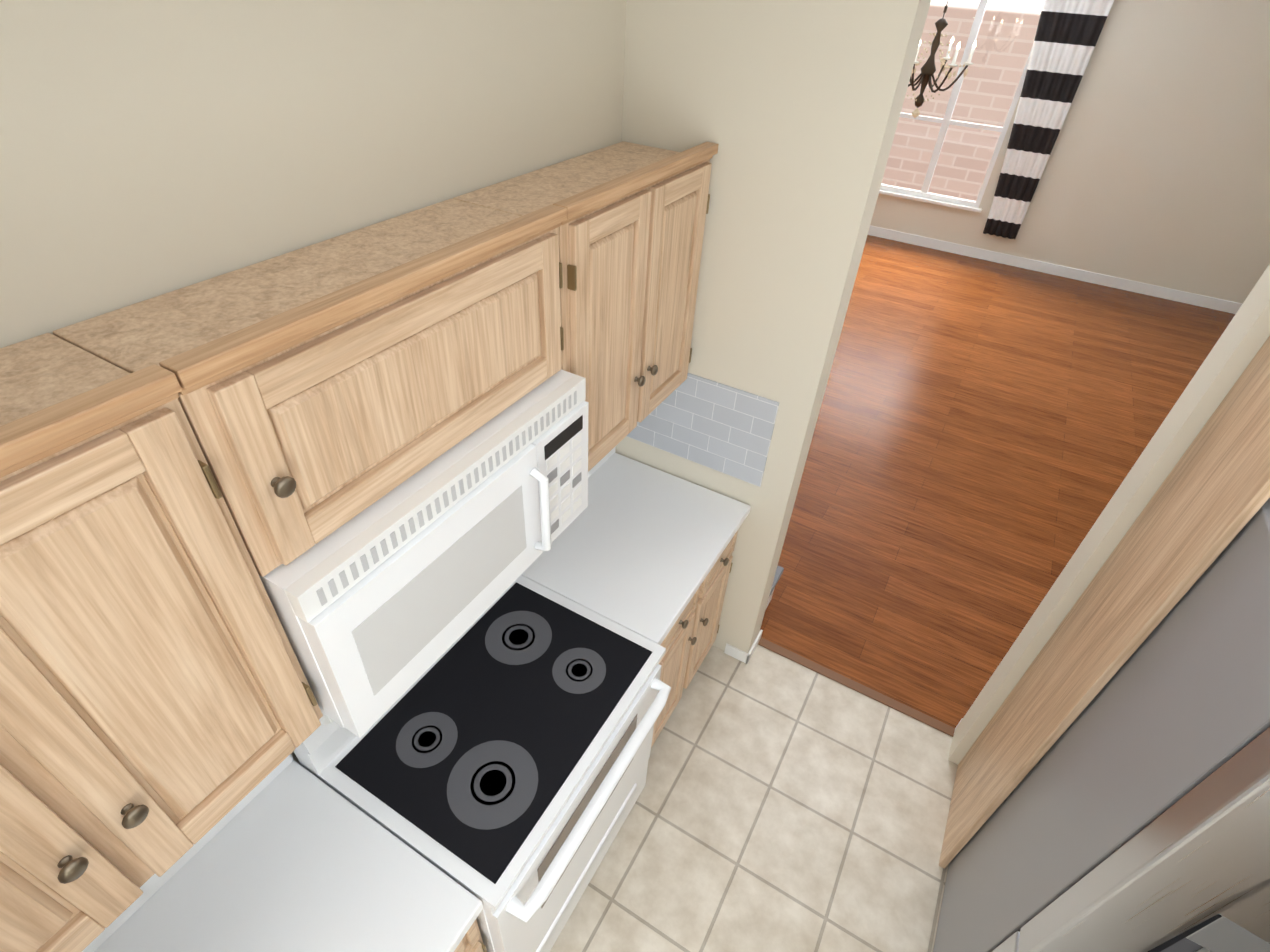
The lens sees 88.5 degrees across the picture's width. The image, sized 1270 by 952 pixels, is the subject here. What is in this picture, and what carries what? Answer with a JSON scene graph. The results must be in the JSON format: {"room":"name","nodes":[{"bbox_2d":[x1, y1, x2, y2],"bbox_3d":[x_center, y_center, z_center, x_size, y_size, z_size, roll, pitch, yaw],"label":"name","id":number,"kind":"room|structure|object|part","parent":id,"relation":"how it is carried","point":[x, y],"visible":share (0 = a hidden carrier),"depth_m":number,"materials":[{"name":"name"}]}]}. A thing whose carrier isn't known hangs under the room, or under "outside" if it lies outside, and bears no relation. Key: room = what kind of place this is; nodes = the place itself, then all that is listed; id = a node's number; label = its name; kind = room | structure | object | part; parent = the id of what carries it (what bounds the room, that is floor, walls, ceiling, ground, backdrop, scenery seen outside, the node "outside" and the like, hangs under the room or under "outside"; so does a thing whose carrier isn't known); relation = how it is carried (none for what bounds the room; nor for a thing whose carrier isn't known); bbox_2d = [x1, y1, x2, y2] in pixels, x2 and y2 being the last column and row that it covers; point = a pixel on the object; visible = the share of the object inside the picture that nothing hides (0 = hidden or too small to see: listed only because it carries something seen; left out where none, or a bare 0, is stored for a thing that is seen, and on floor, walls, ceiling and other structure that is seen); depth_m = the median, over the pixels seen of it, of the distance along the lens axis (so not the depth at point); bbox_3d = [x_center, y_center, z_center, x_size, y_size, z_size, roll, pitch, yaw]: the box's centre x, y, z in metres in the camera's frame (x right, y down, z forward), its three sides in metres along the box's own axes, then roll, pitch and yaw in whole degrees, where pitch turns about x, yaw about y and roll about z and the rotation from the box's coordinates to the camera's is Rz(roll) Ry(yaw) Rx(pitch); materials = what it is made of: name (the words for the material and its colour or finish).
{"room":"kitchen","nodes":[
{"label":"kitchen","id":0,"kind":"room"},
{"bbox_2d":[0,0,626,764],"bbox_3d":[-1.227,0.664,0.964,0.120,2.740,4.391,22,42,21],"label":"wall","id":1,"kind":"structure","parent":0,"point":[150,148],"depth_m":1.06,"materials":[{"name":"beige paint"}]},
{"bbox_2d":[0,333,322,951],"bbox_3d":[-0.888,0.332,0.790,0.344,0.764,0.796,22,42,21],"label":"upper cabinet","id":2,"kind":"object","parent":1,"relation":"attached to","point":[161,714],"visible":1,"depth_m":0.84,"materials":[{"name":"brown wood"}]},
{"bbox_2d":[52,199,566,576],"bbox_3d":[-0.476,-0.241,1.222,0.344,0.374,0.808,22,42,21],"label":"upper cabinet","id":3,"kind":"object","parent":1,"relation":"attached to","point":[330,386],"visible":0.98,"depth_m":1.05,"materials":[{"name":"brown wood"}]},
{"bbox_2d":[258,369,588,737],"bbox_3d":[-0.462,0.079,1.456,0.423,0.404,0.800,22,42,21],"label":"over-the-range microwave","id":4,"kind":"object","parent":3,"relation":"attached to","point":[382,605],"visible":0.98,"depth_m":1.27,"materials":[{"name":"white plastic"}]},
{"bbox_2d":[453,141,718,471],"bbox_3d":[-0.094,-0.501,1.884,0.344,0.764,0.752,22,42,21],"label":"upper cabinet","id":5,"kind":"object","parent":1,"relation":"attached to","point":[631,230],"visible":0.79,"depth_m":1.72,"materials":[{"name":"brown wood"}]},
{"bbox_2d":[550,644,957,951],"bbox_3d":[-0.035,2.207,1.381,2.955,0.060,4.540,22,42,21],"label":"floor","id":6,"kind":"structure","parent":0,"point":[782,804],"depth_m":2.46,"materials":[{"name":"tile"}]},
{"bbox_2d":[454,920,486,951],"bbox_3d":[-0.826,1.407,1.563,0.642,0.874,0.796,22,42,21],"label":"base cabinet","id":7,"kind":"object","parent":6,"relation":"on","point":[471,940],"visible":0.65,"depth_m":1.52,"materials":[{"name":"brown wood"}]},
{"bbox_2d":[82,754,482,951],"bbox_3d":[-0.805,1.010,1.248,0.629,0.139,0.800,22,42,21],"label":"countertop","id":8,"kind":"structure","parent":7,"relation":"on","point":[288,854],"depth_m":1.43,"materials":[{"name":"white"}]},
{"bbox_2d":[294,575,670,951],"bbox_3d":[-0.369,0.879,1.999,0.693,1.192,0.798,22,42,21],"label":"range","id":9,"kind":"object","parent":6,"relation":"on","point":[494,758],"visible":0.81,"depth_m":1.73,"materials":[{"name":"white ceramic"}]},
{"bbox_2d":[651,530,737,747],"bbox_3d":[-0.031,0.574,2.657,0.642,0.874,0.752,22,42,21],"label":"base cabinet","id":10,"kind":"object","parent":6,"relation":"on","point":[688,641],"visible":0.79,"depth_m":2.52,"materials":[{"name":"brown wood"}]},
{"bbox_2d":[521,446,750,644],"bbox_3d":[-0.012,0.178,2.340,0.629,0.139,0.756,22,42,21],"label":"countertop","id":11,"kind":"structure","parent":10,"relation":"on","point":[637,547],"depth_m":2.30,"materials":[{"name":"white"}]},
{"bbox_2d":[758,637,954,736],"bbox_3d":[0.980,0.946,2.968,0.949,0.007,0.045,22,42,21],"label":"threshold","id":12,"kind":"object","parent":6,"relation":"on","point":[867,692],"depth_m":2.95,"materials":[{"name":"brown wood"}]},
{"bbox_2d":[933,498,1269,951],"bbox_3d":[1.495,0.971,1.565,0.890,1.783,1.049,22,42,21],"label":"fridge","id":13,"kind":"object","parent":6,"relation":"on","point":[1131,813],"visible":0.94,"depth_m":1.29,"materials":[{"name":"grey plastic"}]},
{"bbox_3d":[1.274,1.558,1.603,0.890,0.671,0.124,22,42,21],"label":"drawer","id":14,"kind":"part","parent":13,"relation":"part of","materials":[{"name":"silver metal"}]},
{"bbox_3d":[1.123,0.816,1.148,0.441,1.014,0.124,22,42,21],"label":"door","id":15,"kind":"part","parent":13,"relation":"part of","materials":[{"name":"silver metal"}]},
{"bbox_2d":[939,336,1269,868],"bbox_3d":[1.696,0.669,1.672,0.999,2.136,0.492,22,42,21],"label":"panel","id":16,"kind":"object","parent":6,"relation":"on","point":[1208,500],"visible":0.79,"depth_m":1.67,"materials":[{"name":"brown wood"}]},
{"bbox_2d":[615,0,930,652],"bbox_3d":[-1.092,-0.930,2.947,3.966,2.740,0.149,22,42,21],"label":"wall pier","id":17,"kind":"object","parent":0,"point":[792,108],"visible":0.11,"depth_m":1.85,"materials":[{"name":"beige paint"}]},
{"bbox_2d":[627,373,778,486],"bbox_3d":[0.199,-0.217,2.440,0.648,0.371,0.006,22,42,21],"label":"tile backsplash","id":18,"kind":"structure","parent":17,"relation":"attached to","point":[722,428],"depth_m":2.40,"materials":[{"name":"grey tile"}]},
{"bbox_2d":[760,235,1234,727],"bbox_3d":[1.985,-0.988,5.494,7.640,0.060,6.500,22,42,21],"label":"floor","id":19,"kind":"structure","parent":0,"point":[985,431],"depth_m":4.44,"materials":[{"name":"brown wood"}]},
{"bbox_2d":[766,566,783,607],"bbox_3d":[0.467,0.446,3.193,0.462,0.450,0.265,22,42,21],"label":"baseboard","id":20,"kind":"structure","parent":19,"relation":"on","point":[779,571],"depth_m":3.17,"materials":[{"name":"white wood"}]},
{"bbox_2d":[870,0,1269,303],"bbox_3d":[3.665,-3.962,6.640,7.400,3.290,0.120,22,42,21],"label":"wall","id":21,"kind":"structure","parent":0,"point":[1156,171],"depth_m":6.27,"materials":[{"name":"beige paint"}]},
{"bbox_2d":[879,0,1041,212],"bbox_3d":[3.338,-4.088,6.705,1.300,2.390,0.125,22,42,21],"label":"window","id":22,"kind":"structure","parent":21,"relation":"in","point":[946,121],"depth_m":6.92,"materials":[{"name":"white"}]},
{"bbox_2d":[868,225,1241,313],"bbox_3d":[3.551,-2.692,7.592,7.400,0.110,0.014,22,42,21],"label":"baseboard","id":23,"kind":"structure","parent":21,"relation":"attached to","point":[1066,273],"depth_m":7.12,"materials":[{"name":"white wood"}]},
{"bbox_3d":[3.364,-5.093,5.825,2.500,0.060,0.113,22,42,21],"label":"curtain rod","id":24,"kind":"object","parent":21,"relation":"attached to","visible":0},
{"bbox_2d":[983,0,1113,238],"bbox_3d":[3.945,-3.743,6.391,0.643,2.691,0.060,22,42,21],"label":"curtain","id":25,"kind":"object","parent":24,"relation":"hanging from","point":[1068,33],"visible":1,"depth_m":6.36,"materials":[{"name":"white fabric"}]},
{"bbox_2d":[948,264,1269,764],"bbox_3d":[2.500,0.519,1.442,2.525,2.740,0.149,22,42,21],"label":"wall","id":26,"kind":"structure","parent":0,"point":[1245,335],"depth_m":1.83,"materials":[{"name":"beige paint"}]},
{"bbox_3d":[2.155,-3.613,3.372,7.640,0.120,6.500,22,42,21],"label":"ceiling","id":27,"kind":"structure","parent":0,"visible":0},
{"bbox_2d":[907,0,975,117],"bbox_3d":[2.352,-3.616,4.845,0.615,1.704,0.608,22,42,21],"label":"chandelier","id":28,"kind":"object","parent":27,"relation":"hanging from","point":[928,70],"visible":0.81,"depth_m":5.11,"materials":[{"name":"brown metal"}]},
{"label":"outside","id":29,"kind":"structure","parent":0,"visible":0},
{"bbox_2d":[882,0,1043,200],"bbox_3d":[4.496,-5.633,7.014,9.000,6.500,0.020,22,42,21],"label":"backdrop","id":30,"kind":"structure","parent":29,"point":[961,144],"depth_m":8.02,"materials":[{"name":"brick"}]}
]}

